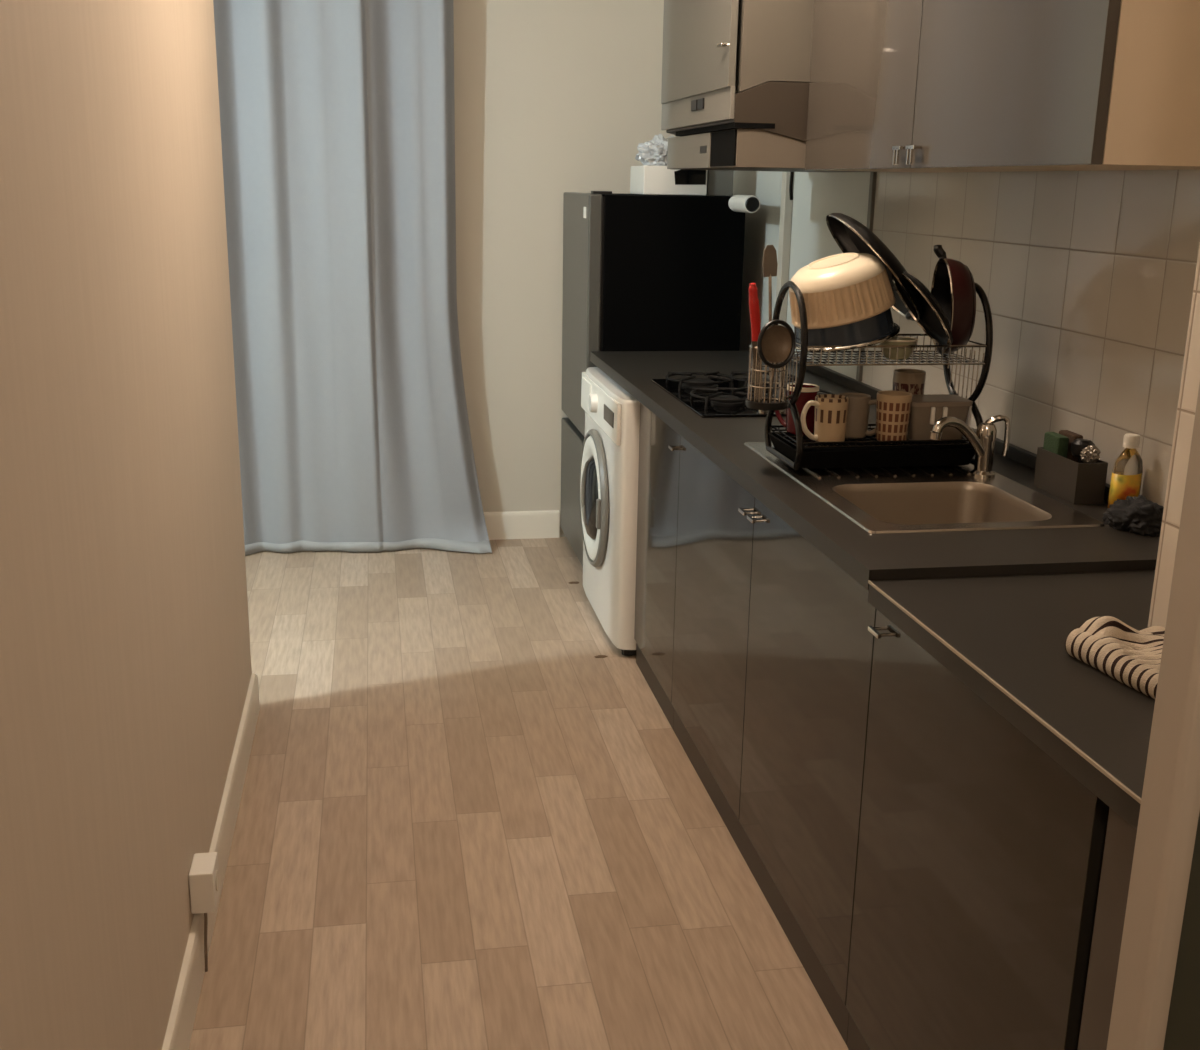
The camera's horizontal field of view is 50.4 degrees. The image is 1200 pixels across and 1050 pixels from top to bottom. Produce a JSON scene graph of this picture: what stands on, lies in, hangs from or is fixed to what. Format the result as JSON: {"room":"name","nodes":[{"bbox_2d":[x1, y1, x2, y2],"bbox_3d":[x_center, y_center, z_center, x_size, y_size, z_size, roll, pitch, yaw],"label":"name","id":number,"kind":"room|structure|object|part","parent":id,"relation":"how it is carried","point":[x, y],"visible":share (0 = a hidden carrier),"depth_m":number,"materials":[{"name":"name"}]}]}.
{"room":"kitchen","nodes":[
{"label":"kitchen","id":0,"kind":"room"},
{"bbox_2d":[0,0,251,1049],"bbox_3d":[-0.625,-0.054,1.124,0.090,2.500,4.780,-2,15,-10],"label":"wall","id":1,"kind":"structure","parent":0,"point":[126,668],"depth_m":1.81,"materials":[{"name":"beige paint"}]},
{"bbox_2d":[188,852,219,971],"bbox_3d":[-0.766,0.753,2.484,0.048,0.207,0.092,-2,15,-10],"label":"wall socket","id":2,"kind":"object","parent":1,"relation":"attached to","point":[204,881],"visible":1,"depth_m":2.44,"materials":[{"name":"white plastic"}]},
{"bbox_2d":[215,870,218,890],"bbox_3d":[-0.743,0.690,2.475,0.003,0.042,0.042,-2,15,-10],"label":"socket","id":3,"kind":"object","parent":2,"relation":"attached to","point":[216,871],"depth_m":2.46,"materials":[{"name":"white paint"}]},
{"bbox_2d":[162,672,259,1049],"bbox_3d":[-0.593,1.098,1.443,0.016,0.112,4.780,-2,15,-10],"label":"baseboard","id":4,"kind":"structure","parent":1,"relation":"attached to","point":[178,1034],"depth_m":2.74,"materials":[{"name":"white paint"}]},
{"bbox_2d":[188,537,848,1049],"bbox_3d":[-0.677,0.970,2.324,5.000,0.100,6.750,-2,15,-10],"label":"floor","id":5,"kind":"structure","parent":0,"point":[460,824],"depth_m":2.98,"materials":[{"name":"wood"}]},
{"bbox_2d":[595,655,607,657],"bbox_3d":[0.003,0.430,4.177,0.047,0.006,0.020,-2,15,-10],"label":"crumb","id":6,"kind":"object","parent":5,"relation":"on","point":[597,656],"visible":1,"depth_m":4.17,"materials":[{"name":"brown food"}]},
{"bbox_2d":[580,367,639,655],"bbox_3d":[0.265,-0.075,4.445,0.653,0.852,0.760,-2,15,-10],"label":"washing machine","id":7,"kind":"object","parent":5,"relation":"on","point":[609,466],"visible":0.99,"depth_m":4.16,"materials":[{"name":"white metal"}]},
{"bbox_3d":[-0.047,-0.464,4.520,0.008,0.097,0.170,-2,15,-10],"label":"detergent drawer","id":8,"kind":"part","parent":7,"relation":"part of","materials":[{"name":"white plastic"}]},
{"bbox_3d":[-0.037,-0.092,4.386,0.039,0.295,0.295,-2,15,-10],"label":"door glass","id":9,"kind":"part","parent":7,"relation":"part of","materials":[{"name":"glass"}]},
{"bbox_3d":[-0.022,-0.092,4.388,0.030,0.443,0.443,-2,15,-10],"label":"door","id":10,"kind":"part","parent":7,"relation":"part of","materials":[{"name":"white plastic"}]},
{"bbox_3d":[-0.002,-0.401,4.308,0.015,0.133,0.700,-2,15,-10],"label":"control panel","id":11,"kind":"part","parent":7,"relation":"part of","materials":[{"name":"white plastic"}]},
{"bbox_2d":[560,191,744,566],"bbox_3d":[0.181,-0.578,5.116,0.586,1.472,0.645,-2,15,-10],"label":"refrigerator","id":12,"kind":"object","parent":5,"relation":"on","point":[641,272],"visible":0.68,"depth_m":4.71,"materials":[{"name":"black plastic"}]},
{"bbox_3d":[-0.089,-0.142,5.186,0.050,0.485,0.645,-2,15,-10],"label":"door","id":13,"kind":"part","parent":12,"relation":"part of","materials":[{"name":"grey metal"}]},
{"bbox_3d":[-0.077,-0.838,4.999,0.050,0.897,0.645,-2,15,-10],"label":"door","id":14,"kind":"part","parent":12,"relation":"part of","materials":[{"name":"grey metal"}]},
{"bbox_2d":[630,165,706,195],"bbox_3d":[0.259,-1.311,4.854,0.243,0.105,0.262,-2,15,-10],"label":"storage box","id":15,"kind":"object","parent":12,"relation":"on","point":[644,179],"visible":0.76,"depth_m":4.74,"materials":[{"name":"white plastic"}]},
{"bbox_2d":[635,134,673,165],"bbox_3d":[0.229,-1.404,4.771,0.184,0.115,0.187,-2,15,-10],"label":"plastic bag","id":16,"kind":"object","parent":15,"relation":"on","point":[654,151],"visible":0.62,"depth_m":4.72,"materials":[{"name":"white plastic"}]},
{"bbox_2d":[705,170,733,195],"bbox_3d":[0.444,-1.362,4.822,0.102,0.225,0.124,-2,15,-10],"label":"metal canister","id":17,"kind":"object","parent":12,"relation":"on","point":[719,182],"visible":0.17,"depth_m":4.78,"materials":[{"name":"grey paint"}]},
{"bbox_2d":[728,195,759,212],"bbox_3d":[0.515,-1.150,4.564,0.060,0.060,0.222,-2,15,-10],"label":"tube","id":18,"kind":"object","parent":12,"relation":"attached to","point":[737,203],"visible":1,"depth_m":4.47,"materials":[{"name":"white plastic"}]},
{"bbox_2d":[634,403,680,728],"bbox_3d":[0.459,0.087,3.821,0.643,0.868,0.535,-2,15,-10],"label":"base cabinet","id":19,"kind":"object","parent":5,"relation":"on","point":[659,444],"visible":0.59,"depth_m":3.74,"materials":[{"name":"grey laminate"}]},
{"bbox_3d":[0.199,-0.208,3.445,0.020,0.008,0.042,-2,15,-10],"label":"handle","id":20,"kind":"part","parent":19,"relation":"part of","materials":[{"name":"silver metal"}]},
{"bbox_2d":[672,436,876,1044],"bbox_3d":[0.624,0.336,2.905,0.643,0.868,1.386,-2,15,-10],"label":"base cabinet","id":21,"kind":"object","parent":5,"relation":"on","point":[773,648],"visible":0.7,"depth_m":2.63,"materials":[{"name":"grey laminate"}]},
{"bbox_3d":[0.277,0.217,3.176,0.018,0.780,0.690,-2,15,-10],"label":"door","id":22,"kind":"part","parent":21,"relation":"part of","materials":[{"name":"grey laminate"}]},
{"bbox_3d":[0.318,-0.029,2.787,0.020,0.008,0.042,-2,15,-10],"label":"handle","id":23,"kind":"part","parent":21,"relation":"part of","materials":[{"name":"silver metal"}]},
{"bbox_3d":[0.329,-0.013,2.724,0.020,0.008,0.042,-2,15,-10],"label":"handle","id":24,"kind":"part","parent":21,"relation":"part of","materials":[{"name":"silver metal"}]},
{"bbox_3d":[0.396,0.397,2.516,0.018,0.780,0.692,-2,15,-10],"label":"door","id":25,"kind":"part","parent":21,"relation":"part of","materials":[{"name":"grey laminate"}]},
{"bbox_2d":[590,351,1159,589],"bbox_3d":[0.528,-0.288,3.415,0.668,0.065,2.738,-2,15,-10],"label":"countertop","id":26,"kind":"structure","parent":21,"relation":"on","point":[864,556],"depth_m":2.40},
{"bbox_2d":[651,371,832,417],"bbox_3d":[0.426,-0.393,3.704,0.430,0.045,0.640,-2,15,-10],"label":"gas hob","id":27,"kind":"object","parent":26,"relation":"in","point":[717,396],"visible":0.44,"depth_m":3.63,"materials":[{"name":"black metal"}]},
{"bbox_3d":[0.300,-0.427,3.840,0.112,0.020,0.112,-2,15,-10],"label":"burner","id":28,"kind":"part","parent":27,"relation":"part of","materials":[{"name":"metal"}]},
{"bbox_3d":[0.426,-0.375,3.708,0.430,0.008,0.640,-2,15,-10],"label":"glass plate","id":29,"kind":"part","parent":27,"relation":"part of","materials":[{"name":"black glass"}]},
{"bbox_3d":[0.353,-0.347,3.545,0.090,0.020,0.090,-2,15,-10],"label":"burner","id":30,"kind":"part","parent":27,"relation":"part of","materials":[{"name":"metal"}]},
{"bbox_2d":[744,441,1104,533],"bbox_3d":[0.636,-0.027,2.713,0.460,0.158,0.815,-2,15,-10],"label":"sink","id":31,"kind":"object","parent":26,"relation":"in","point":[910,499],"visible":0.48,"depth_m":2.65,"materials":[{"name":"metal"}]},
{"bbox_2d":[745,281,992,469],"bbox_3d":[0.562,-0.336,2.797,0.522,0.391,0.244,-2,15,-10],"label":"dish rack","id":32,"kind":"object","parent":31,"relation":"on","point":[797,450],"visible":0.7,"depth_m":2.74,"materials":[{"name":"black metal"}]},
{"bbox_2d":[748,283,762,402],"bbox_3d":[0.327,-0.379,2.675,0.043,0.255,0.022,-2,15,-10],"label":"knife","id":33,"kind":"object","parent":32,"relation":"in","point":[754,309],"visible":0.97,"depth_m":2.66,"materials":[{"name":"red plastic"}]},
{"bbox_3d":[0.333,-0.322,2.691,0.020,0.135,0.002,-7,16,-8],"label":"blade","id":34,"kind":"part","parent":33,"relation":"part of","materials":[{"name":"metal"}]},
{"bbox_2d":[762,245,777,401],"bbox_3d":[0.356,-0.424,2.699,0.037,0.330,0.007,-2,15,-10],"label":"spatula","id":35,"kind":"object","parent":32,"relation":"in","point":[769,264],"visible":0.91,"depth_m":2.67,"materials":[{"name":"wood"}]},
{"bbox_3d":[0.362,-0.396,2.708,0.007,0.270,0.007,-5,16,-9],"label":"stem","id":36,"kind":"part","parent":35,"relation":"part of","materials":[{"name":"metal"}]},
{"bbox_2d":[757,319,795,402],"bbox_3d":[0.354,-0.334,2.645,0.082,0.185,0.066,-13,21,-43],"label":"ladle","id":37,"kind":"object","parent":32,"relation":"on","point":[776,343],"visible":0.99,"depth_m":2.64,"materials":[{"name":"metal"}]},
{"bbox_3d":[0.362,-0.300,2.680,0.008,0.104,0.043,-3,21,-9],"label":"stem","id":38,"kind":"part","parent":37,"relation":"part of","materials":[{"name":"metal"}]},
{"bbox_2d":[762,325,791,362],"bbox_3d":[0.361,-0.374,2.632,0.078,0.078,0.018,-5,16,-20],"label":"bowl","id":39,"kind":"object","parent":37,"relation":"on","point":[776,339],"depth_m":2.64,"materials":[{"name":"metal"}]},
{"bbox_2d":[778,327,785,402],"bbox_3d":[0.389,-0.338,2.700,0.040,0.163,0.012,-6,17,-26],"label":"spoon","id":40,"kind":"object","parent":32,"relation":"in","point":[785,327],"visible":0.02,"depth_m":2.70,"materials":[{"name":"silver metal"}]},
{"bbox_3d":[0.386,-0.311,2.704,0.006,0.110,0.006,1,15,-11],"label":"stem","id":41,"kind":"part","parent":40,"relation":"part of","materials":[{"name":"silver metal"}]},
{"bbox_3d":[0.406,-0.332,2.770,0.015,0.391,0.244,-2,15,-10],"label":"frame","id":42,"kind":"part","parent":32,"relation":"part of","materials":[{"name":"black metal"}]},
{"bbox_2d":[775,383,818,434],"bbox_3d":[0.444,-0.263,2.867,0.084,0.106,0.099,-2,15,-10],"label":"mug","id":43,"kind":"object","parent":32,"relation":"in","point":[809,392],"visible":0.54,"depth_m":2.83,"materials":[{"name":"red ceramic"}]},
{"bbox_3d":[0.413,-0.269,2.891,0.046,0.093,0.011,15,20,42],"label":"handle","id":44,"kind":"part","parent":43,"relation":"part of","materials":[{"name":"red ceramic"}]},
{"bbox_2d":[801,394,848,441],"bbox_3d":[0.481,-0.229,2.759,0.110,0.098,0.072,-2,15,-10],"label":"mug","id":45,"kind":"object","parent":32,"relation":"on","point":[831,410],"visible":0.98,"depth_m":2.73,"materials":[{"name":"white ceramic"}]},
{"bbox_3d":[0.451,-0.224,2.741,0.045,0.088,0.011,-6,16,-24],"label":"handle","id":46,"kind":"part","parent":45,"relation":"part of","materials":[{"name":"white ceramic"}]},
{"bbox_2d":[794,308,899,351],"bbox_3d":[0.530,-0.443,2.757,0.234,0.121,0.238,-2,15,-10],"label":"dish","id":47,"kind":"object","parent":32,"relation":"in","point":[879,328],"visible":0.54,"depth_m":2.67,"materials":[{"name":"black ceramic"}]},
{"bbox_2d":[789,253,895,328],"bbox_3d":[0.518,-0.503,2.733,0.227,0.158,0.224,-2,15,-10],"label":"mixing bowl","id":48,"kind":"object","parent":47,"relation":"on","point":[844,288],"visible":0.96,"depth_m":2.65,"materials":[{"name":"beige ceramic"}]},
{"bbox_2d":[838,392,876,438],"bbox_3d":[0.578,-0.242,2.826,0.105,0.092,0.072,2,15,4],"label":"mug","id":49,"kind":"object","parent":32,"relation":"in","point":[859,404],"visible":0.6,"depth_m":2.80,"materials":[{"name":"grey ceramic"}]},
{"bbox_3d":[0.607,-0.235,2.802,0.045,0.083,0.011,10,17,29],"label":"handle","id":50,"kind":"part","parent":49,"relation":"part of","materials":[{"name":"grey ceramic"}]},
{"bbox_2d":[771,424,970,447],"bbox_3d":[0.607,-0.201,2.842,0.406,0.013,0.201,-2,15,-10],"label":"drip tray","id":51,"kind":"object","parent":32,"relation":"on","point":[775,436],"depth_m":2.77,"materials":[{"name":"black plastic"}]},
{"bbox_2d":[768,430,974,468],"bbox_3d":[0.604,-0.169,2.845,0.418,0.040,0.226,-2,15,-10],"label":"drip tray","id":52,"kind":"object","parent":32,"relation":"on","point":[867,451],"depth_m":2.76,"materials":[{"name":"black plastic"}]},
{"bbox_2d":[791,334,986,365],"bbox_3d":[0.610,-0.386,2.792,0.407,0.042,0.215,-2,15,-10],"label":"basket","id":53,"kind":"object","parent":32,"relation":"on","point":[803,354],"depth_m":2.72,"materials":[{"name":"silver metal"}]},
{"bbox_2d":[876,390,911,440],"bbox_3d":[0.638,-0.235,2.780,0.076,0.105,0.076,-2,15,-10],"label":"mug","id":54,"kind":"object","parent":32,"relation":"in","point":[893,408],"visible":0.93,"depth_m":2.75,"materials":[{"name":"beige ceramic"}]},
{"bbox_2d":[879,336,917,359],"bbox_3d":[0.639,-0.379,2.738,0.083,0.045,0.083,-2,15,-10],"label":"bowl","id":55,"kind":"object","parent":32,"relation":"in","point":[897,340],"visible":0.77,"depth_m":2.71,"materials":[{"name":"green ceramic"}]},
{"bbox_2d":[893,369,925,394],"bbox_3d":[0.697,-0.281,2.889,0.072,0.138,0.072,-2,15,-10],"label":"mug","id":56,"kind":"object","parent":32,"relation":"in","point":[912,381],"visible":0.37,"depth_m":2.85,"materials":[{"name":"beige ceramic"}]},
{"bbox_2d":[892,271,952,347],"bbox_3d":[0.682,-0.467,2.742,0.127,0.164,0.252,-2,15,-10],"label":"pan","id":57,"kind":"object","parent":32,"relation":"in","point":[934,322],"visible":0.8,"depth_m":2.74,"materials":[{"name":"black metal"}]},
{"bbox_2d":[826,213,921,320],"bbox_3d":[0.595,-0.575,2.835,0.212,0.231,0.378,-2,15,-10],"label":"frying pan","id":58,"kind":"object","parent":57,"relation":"on","point":[851,236],"visible":0.56,"depth_m":2.72,"materials":[{"name":"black metal"}]},
{"bbox_3d":[0.699,-0.471,2.844,0.024,0.032,0.063,-2,15,-10],"label":"handle","id":59,"kind":"part","parent":57,"relation":"part of","materials":[{"name":"black plastic"}]},
{"bbox_2d":[907,394,972,439],"bbox_3d":[0.738,-0.236,2.818,0.148,0.090,0.104,-2,15,-10],"label":"food container","id":60,"kind":"object","parent":32,"relation":"in","point":[926,409],"visible":0.74,"depth_m":2.77,"materials":[{"name":"grey plastic"}]},
{"bbox_3d":[0.736,-0.275,2.808,0.144,0.011,0.102,-2,15,-10],"label":"lid","id":61,"kind":"part","parent":60,"relation":"part of","materials":[{"name":"grey plastic"}]},
{"bbox_2d":[931,245,975,354],"bbox_3d":[0.769,-0.490,2.784,0.077,0.235,0.209,1,15,-1],"label":"saucepan","id":62,"kind":"object","parent":32,"relation":"in","point":[953,285],"visible":0.82,"depth_m":2.71,"materials":[{"name":"red metal"}]},
{"bbox_3d":[0.746,-0.596,2.797,0.031,0.038,0.021,11,18,33],"label":"handle","id":63,"kind":"part","parent":62,"relation":"part of","materials":[{"name":"black plastic"}]},
{"bbox_3d":[0.812,-0.344,2.840,0.015,0.391,0.244,-2,15,-10],"label":"frame","id":64,"kind":"part","parent":32,"relation":"part of","materials":[{"name":"black metal"}]},
{"bbox_3d":[0.662,0.028,2.522,0.350,0.152,0.325,-2,15,-10],"label":"bowl","id":65,"kind":"part","parent":31,"relation":"part of","materials":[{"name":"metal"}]},
{"bbox_2d":[929,415,1009,477],"bbox_3d":[0.767,-0.167,2.692,0.209,0.138,0.054,-7,17,-26],"label":"faucet","id":66,"kind":"object","parent":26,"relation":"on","point":[982,442],"visible":1,"depth_m":2.70,"materials":[{"name":"silver metal"}]},
{"bbox_3d":[0.752,-0.183,2.668,0.164,0.095,0.025,-8,17,-30],"label":"spout","id":67,"kind":"part","parent":66,"relation":"part of","materials":[{"name":"silver metal"}]},
{"bbox_3d":[0.845,-0.191,2.712,0.053,0.088,0.015,3,15,6],"label":"lever","id":68,"kind":"part","parent":66,"relation":"part of","materials":[{"name":"silver metal"}]},
{"bbox_2d":[1034,447,1107,503],"bbox_3d":[0.950,-0.102,2.578,0.063,0.082,0.160,-2,15,-10],"label":"sponge caddy","id":69,"kind":"object","parent":26,"relation":"on","point":[1073,482],"visible":0.87,"depth_m":2.52,"materials":[{"name":"grey plastic"}]},
{"bbox_2d":[1043,432,1068,457],"bbox_3d":[0.929,-0.132,2.609,0.024,0.110,0.061,-2,15,-10],"label":"sponge","id":70,"kind":"object","parent":69,"relation":"in","point":[1056,443],"visible":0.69,"depth_m":2.58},
{"bbox_2d":[1059,430,1082,462],"bbox_3d":[0.958,-0.133,2.610,0.022,0.114,0.064,-2,15,-10],"label":"sponge","id":71,"kind":"object","parent":69,"relation":"in","point":[1072,436],"visible":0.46,"depth_m":2.58,"materials":[{"name":"brown"}]},
{"bbox_2d":[1071,439,1094,462],"bbox_3d":[0.959,-0.115,2.545,0.044,0.113,0.044,-2,15,-10],"label":"scrub brush","id":72,"kind":"object","parent":69,"relation":"in","point":[1077,445],"visible":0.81,"depth_m":2.52,"materials":[{"name":"black plastic"}]},
{"bbox_2d":[1080,445,1100,462],"bbox_3d":[0.967,-0.108,2.524,0.039,0.105,0.039,-2,15,-10],"label":"scourer","id":73,"kind":"object","parent":69,"relation":"in","point":[1089,454],"visible":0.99,"depth_m":2.50,"materials":[{"name":"metal"}]},
{"bbox_2d":[1108,433,1142,507],"bbox_3d":[1.001,-0.096,2.421,0.075,0.154,0.046,-11,19,-37],"label":"soap bottle","id":74,"kind":"object","parent":26,"relation":"on","point":[1126,477],"visible":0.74,"depth_m":2.40,"materials":[{"name":"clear plastic"}]},
{"bbox_2d":[1102,495,1163,536],"bbox_3d":[0.989,-0.022,2.331,0.118,0.057,0.138,-2,15,-10],"label":"dishcloth","id":75,"kind":"object","parent":26,"relation":"on","point":[1139,515],"visible":0.75,"depth_m":2.30,"materials":[{"name":"black fabric"}]},
{"bbox_2d":[846,610,1109,1049],"bbox_3d":[0.619,0.616,1.891,0.273,0.851,0.683,-2,15,-10],"label":"base cabinet","id":76,"kind":"object","parent":5,"relation":"on","point":[980,856],"visible":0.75,"depth_m":1.80,"materials":[{"name":"grey laminate"}]},
{"bbox_3d":[0.449,0.172,2.058,0.020,0.008,0.042,-2,15,-10],"label":"handle","id":77,"kind":"part","parent":76,"relation":"part of","materials":[{"name":"silver metal"}]},
{"bbox_2d":[868,570,1154,829],"bbox_3d":[0.834,0.208,1.711,0.668,0.037,0.855,-2,15,-10],"label":"countertop","id":78,"kind":"structure","parent":76,"relation":"on","point":[1003,637],"depth_m":1.75,"materials":[{"name":"grey laminate"}]},
{"bbox_2d":[1065,616,1164,698],"bbox_3d":[0.722,0.176,1.651,0.145,0.061,0.229,-2,15,-10],"label":"towel","id":79,"kind":"object","parent":78,"relation":"on","point":[1128,655],"visible":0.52,"depth_m":1.69,"materials":[{"name":"white fabric"}]},
{"bbox_2d":[1078,808,1136,1049],"bbox_3d":[0.586,0.734,1.450,0.020,0.851,0.172,-2,15,-10],"label":"filler panel","id":80,"kind":"object","parent":5,"relation":"on","point":[1120,841],"visible":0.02,"depth_m":1.43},
{"bbox_2d":[453,0,679,536],"bbox_3d":[-1.222,-1.138,5.129,4.800,2.500,0.100,-2,15,-10],"label":"wall","id":81,"kind":"structure","parent":0,"point":[552,98],"depth_m":5.18,"materials":[{"name":"beige paint"}]},
{"bbox_2d":[484,510,559,539],"bbox_3d":[-0.853,0.015,5.447,1.370,0.121,0.016,-2,15,-10],"label":"baseboard","id":82,"kind":"structure","parent":81,"relation":"attached to","point":[543,523],"depth_m":5.53,"materials":[{"name":"white paint"}]},
{"bbox_2d":[732,171,869,379],"bbox_3d":[0.931,-0.618,3.329,0.100,2.500,4.330,-2,15,-10],"label":"backsplash","id":83,"kind":"structure","parent":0,"point":[816,195],"depth_m":4.42,"materials":[{"name":"paint"}]},
{"bbox_2d":[661,0,813,103],"bbox_3d":[0.520,-1.446,3.556,0.570,0.511,0.780,-2,15,-10],"label":"upper cabinet","id":84,"kind":"object","parent":83,"relation":"attached to","point":[709,45],"visible":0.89,"depth_m":3.22,"materials":[{"name":"grey laminate"}]},
{"bbox_3d":[0.269,-1.444,3.511,0.018,0.500,0.779,-2,15,-10],"label":"door","id":85,"kind":"part","parent":84,"relation":"part of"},
{"bbox_3d":[0.309,-1.206,3.204,0.020,0.008,0.042,-2,15,-10],"label":"handle","id":86,"kind":"part","parent":84,"relation":"part of","materials":[{"name":"silver metal"}]},
{"bbox_2d":[661,81,874,171],"bbox_3d":[0.524,-1.126,3.654,0.547,0.210,0.801,-2,15,-10],"label":"hood","id":87,"kind":"object","parent":84,"relation":"attached to","point":[761,127],"visible":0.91,"depth_m":3.27,"materials":[{"name":"grey metal"}]},
{"bbox_3d":[0.259,-1.092,3.734,0.008,0.092,0.515,-2,15,-10],"label":"panel","id":88,"kind":"part","parent":87,"relation":"part of","materials":[{"name":"grey metal"}]},
{"bbox_2d":[700,145,706,152],"bbox_3d":[0.287,-1.045,3.549,0.002,0.020,0.070,-2,15,-10],"label":"switch","id":89,"kind":"object","parent":87,"relation":"attached to","point":[703,148],"depth_m":3.54,"materials":[{"name":"black plastic"}]},
{"bbox_2d":[789,172,793,199],"bbox_3d":[0.618,-1.167,4.087,0.013,0.244,0.051,4,15,11],"label":"power cable","id":90,"kind":"object","parent":87,"relation":"hanging from","point":[791,173],"visible":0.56,"depth_m":4.10,"materials":[{"name":"black plastic"}]},
{"bbox_2d":[776,172,793,325],"bbox_3d":[0.659,-1.392,4.395,0.030,1.565,0.050,-2,15,-10],"label":"trim","id":91,"kind":"structure","parent":83,"relation":"attached to","point":[786,203],"depth_m":4.48,"materials":[{"name":"beige paint"}]},
{"bbox_2d":[856,172,876,381],"bbox_3d":[0.791,-0.737,3.773,0.018,0.625,0.025,-2,15,-10],"label":"trim","id":92,"kind":"structure","parent":83,"relation":"attached to","point":[872,186],"depth_m":3.72,"materials":[{"name":"grey metal"}]},
{"bbox_2d":[805,0,1199,172],"bbox_3d":[0.807,-1.077,2.562,0.362,0.699,1.372,-2,15,-10],"label":"upper cabinet","id":93,"kind":"object","parent":83,"relation":"attached to","point":[928,86],"visible":1,"depth_m":2.25,"materials":[{"name":"beige plastic"}]},
{"bbox_3d":[0.599,-1.163,2.869,0.020,0.699,0.671,-2,15,-10],"label":"door","id":94,"kind":"part","parent":93,"relation":"part of","materials":[{"name":"grey laminate"}]},
{"bbox_3d":[0.625,-0.771,2.661,0.020,0.038,0.042,-2,15,-10],"label":"handle","id":95,"kind":"part","parent":93,"relation":"part of","materials":[{"name":"silver metal"}]},
{"bbox_3d":[0.637,-0.753,2.595,0.020,0.038,0.042,-2,15,-10],"label":"handle","id":96,"kind":"part","parent":93,"relation":"part of","materials":[{"name":"silver metal"}]},
{"bbox_3d":[0.716,-0.986,2.216,0.020,0.699,0.695,-2,15,-10],"label":"door","id":97,"kind":"part","parent":93,"relation":"part of","materials":[{"name":"grey laminate"}]},
{"bbox_2d":[862,169,1199,506],"bbox_3d":[0.978,-0.528,2.757,0.007,0.815,2.100,-2,15,-10],"label":"wall tiles","id":98,"kind":"structure","parent":83,"relation":"attached to","point":[1087,278],"depth_m":2.69,"materials":[{"name":"white tile"}]},
{"bbox_2d":[1148,244,1199,627],"bbox_3d":[1.014,-0.122,1.486,0.390,2.500,0.540,-2,15,-10],"label":"wall","id":99,"kind":"structure","parent":0,"point":[1190,379],"depth_m":1.72,"materials":[{"name":"white tile"}]},
{"bbox_2d":[1163,812,1199,1049],"bbox_3d":[1.221,-0.049,1.226,1.376,2.500,0.047,-2,15,-10],"label":"wall","id":100,"kind":"structure","parent":0,"point":[1183,1023],"depth_m":1.21,"materials":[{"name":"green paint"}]},
{"bbox_2d":[1107,383,1199,1049],"bbox_3d":[0.532,-0.028,1.103,0.023,2.500,0.055,-2,15,-10],"label":"trim","id":101,"kind":"structure","parent":100,"relation":"attached to","point":[1170,801],"depth_m":1.17,"materials":[{"name":"beige paint"}]},
{"bbox_3d":[-0.633,-1.541,1.650,5.000,0.100,6.750,-2,15,-10],"label":"ceiling","id":102,"kind":"structure","parent":0,"visible":0},
{"bbox_2d":[213,0,491,555],"bbox_3d":[-1.012,-1.095,4.979,1.160,2.490,0.158,-1,15,-7],"label":"curtain","id":103,"kind":"object","parent":102,"relation":"hanging from","point":[337,117],"visible":0.84,"depth_m":5.01,"materials":[{"name":"blue fabric"}]}
]}

